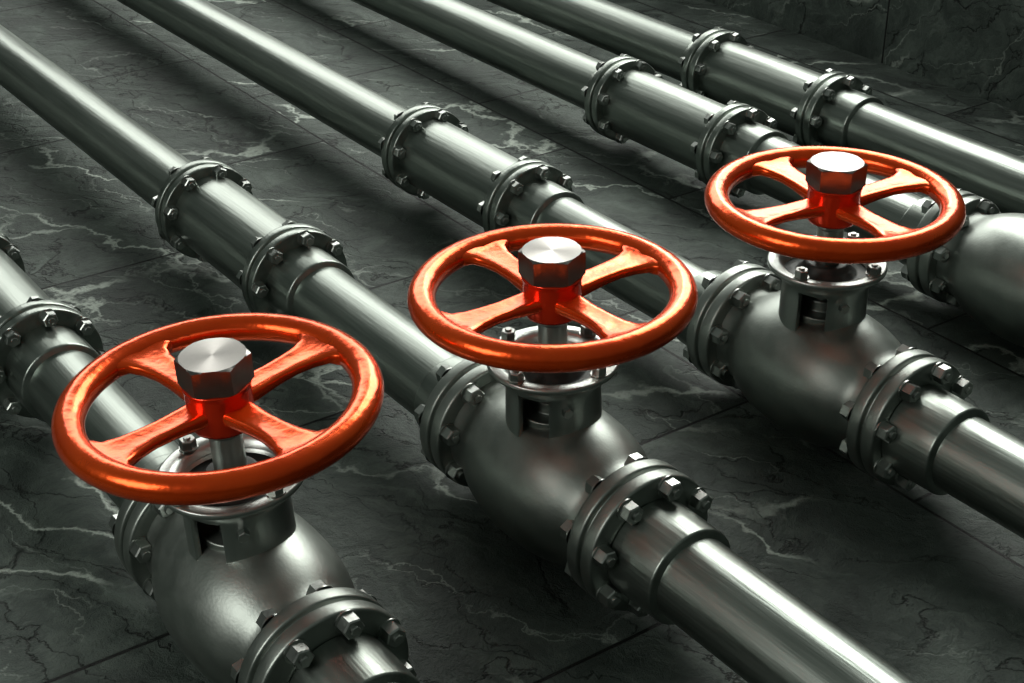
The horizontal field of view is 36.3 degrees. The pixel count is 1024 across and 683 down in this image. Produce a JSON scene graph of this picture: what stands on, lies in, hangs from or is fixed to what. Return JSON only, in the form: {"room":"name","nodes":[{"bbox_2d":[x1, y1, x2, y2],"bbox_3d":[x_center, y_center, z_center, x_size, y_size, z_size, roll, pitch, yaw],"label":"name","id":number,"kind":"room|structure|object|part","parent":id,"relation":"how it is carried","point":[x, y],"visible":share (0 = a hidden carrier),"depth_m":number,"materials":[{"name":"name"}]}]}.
{"room":"industrial pipe room","nodes":[
{"label":"industrial pipe room","id":0,"kind":"room"},
{"bbox_2d":[0,0,1023,682],"bbox_3d":[-3.168,0.044,7.245,14.150,0.001,22.000,-19,34,-30],"label":"floor","id":1,"kind":"structure","parent":0,"point":[927,582],"depth_m":6.88,"materials":[{"name":"stone"}]},
{"bbox_2d":[0,233,419,682],"bbox_3d":[-3.074,-0.679,7.903,0.507,0.507,20.400,-19,34,-30],"label":"steel pipeline","id":2,"kind":"object","parent":1,"relation":"on","point":[45,342],"visible":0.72,"depth_m":6.23,"materials":[{"name":"silver metal"}]},
{"bbox_2d":[51,313,416,682],"bbox_3d":[-0.882,0.571,4.965,1.004,1.211,1.201,-19,34,-30],"label":"valve","id":3,"kind":"object","parent":1,"relation":"on","point":[244,586],"visible":0.99,"depth_m":4.79,"materials":[{"name":"metal"}]},
{"bbox_3d":[-0.880,0.432,4.918,0.120,0.440,0.120,-22,35,-29],"label":"stem","id":4,"kind":"part","parent":3,"relation":"part of","materials":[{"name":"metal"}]},
{"bbox_2d":[0,25,915,682],"bbox_3d":[-2.071,-1.020,8.526,0.507,0.507,20.400,-19,34,-30],"label":"steel pipeline","id":5,"kind":"object","parent":1,"relation":"on","point":[673,564],"visible":0.84,"depth_m":6.56,"materials":[{"name":"silver metal"}]},
{"bbox_2d":[407,223,712,616],"bbox_3d":[0.151,0.221,5.607,1.039,1.237,1.201,-20,35,-30],"label":"valve","id":6,"kind":"object","parent":1,"relation":"on","point":[520,422],"visible":0.97,"depth_m":5.44,"materials":[{"name":"metal"}]},
{"bbox_3d":[0.146,0.083,5.555,0.120,0.440,0.120,-20,35,-30],"label":"stem","id":7,"kind":"part","parent":6,"relation":"part of","materials":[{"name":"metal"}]},
{"bbox_2d":[117,0,1023,538],"bbox_3d":[-0.981,-1.390,9.203,0.507,0.507,20.400,-19,34,-30],"label":"steel pipeline","id":8,"kind":"object","parent":1,"relation":"on","point":[944,444],"visible":0.79,"depth_m":7.90,"materials":[{"name":"silver metal"}]},
{"bbox_2d":[350,0,933,264],"bbox_3d":[0.170,-1.782,9.918,0.507,0.507,20.400,-19,34,-30],"label":"steel pipeline","id":9,"kind":"object","parent":1,"relation":"on","point":[623,98],"visible":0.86,"depth_m":9.07,"materials":[{"name":"silver metal"}]},
{"bbox_2d":[486,0,1023,213],"bbox_3d":[0.839,-2.009,10.333,0.507,0.507,20.400,-19,34,-30],"label":"steel pipeline","id":10,"kind":"object","parent":1,"relation":"on","point":[833,107],"visible":0.85,"depth_m":9.12,"materials":[{"name":"silver metal"}]},
{"bbox_2d":[683,146,973,490],"bbox_3d":[1.270,-0.159,6.302,1.014,1.214,1.201,-19,34,-30],"label":"valve","id":11,"kind":"object","parent":1,"relation":"on","point":[798,339],"visible":0.95,"depth_m":6.14,"materials":[{"name":"metal"}]},
{"bbox_3d":[1.260,-0.296,6.247,0.120,0.440,0.120,-19,34,-30],"label":"stem","id":12,"kind":"part","parent":11,"relation":"part of","materials":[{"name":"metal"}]},
{"bbox_2d":[901,188,1023,346],"bbox_3d":[2.400,-0.269,7.154,0.582,0.582,1.201,-19,34,-30],"label":"valve","id":13,"kind":"object","parent":1,"relation":"on","point":[980,270],"visible":0.88,"depth_m":7.12,"materials":[{"name":"metal"}]},
{"bbox_2d":[705,0,1023,112],"bbox_3d":[2.607,-2.972,10.255,0.001,2.400,22.000,-19,34,-30],"label":"wall","id":14,"kind":"structure","parent":0,"point":[973,47],"depth_m":10.46,"materials":[{"name":"stone"}]}
]}

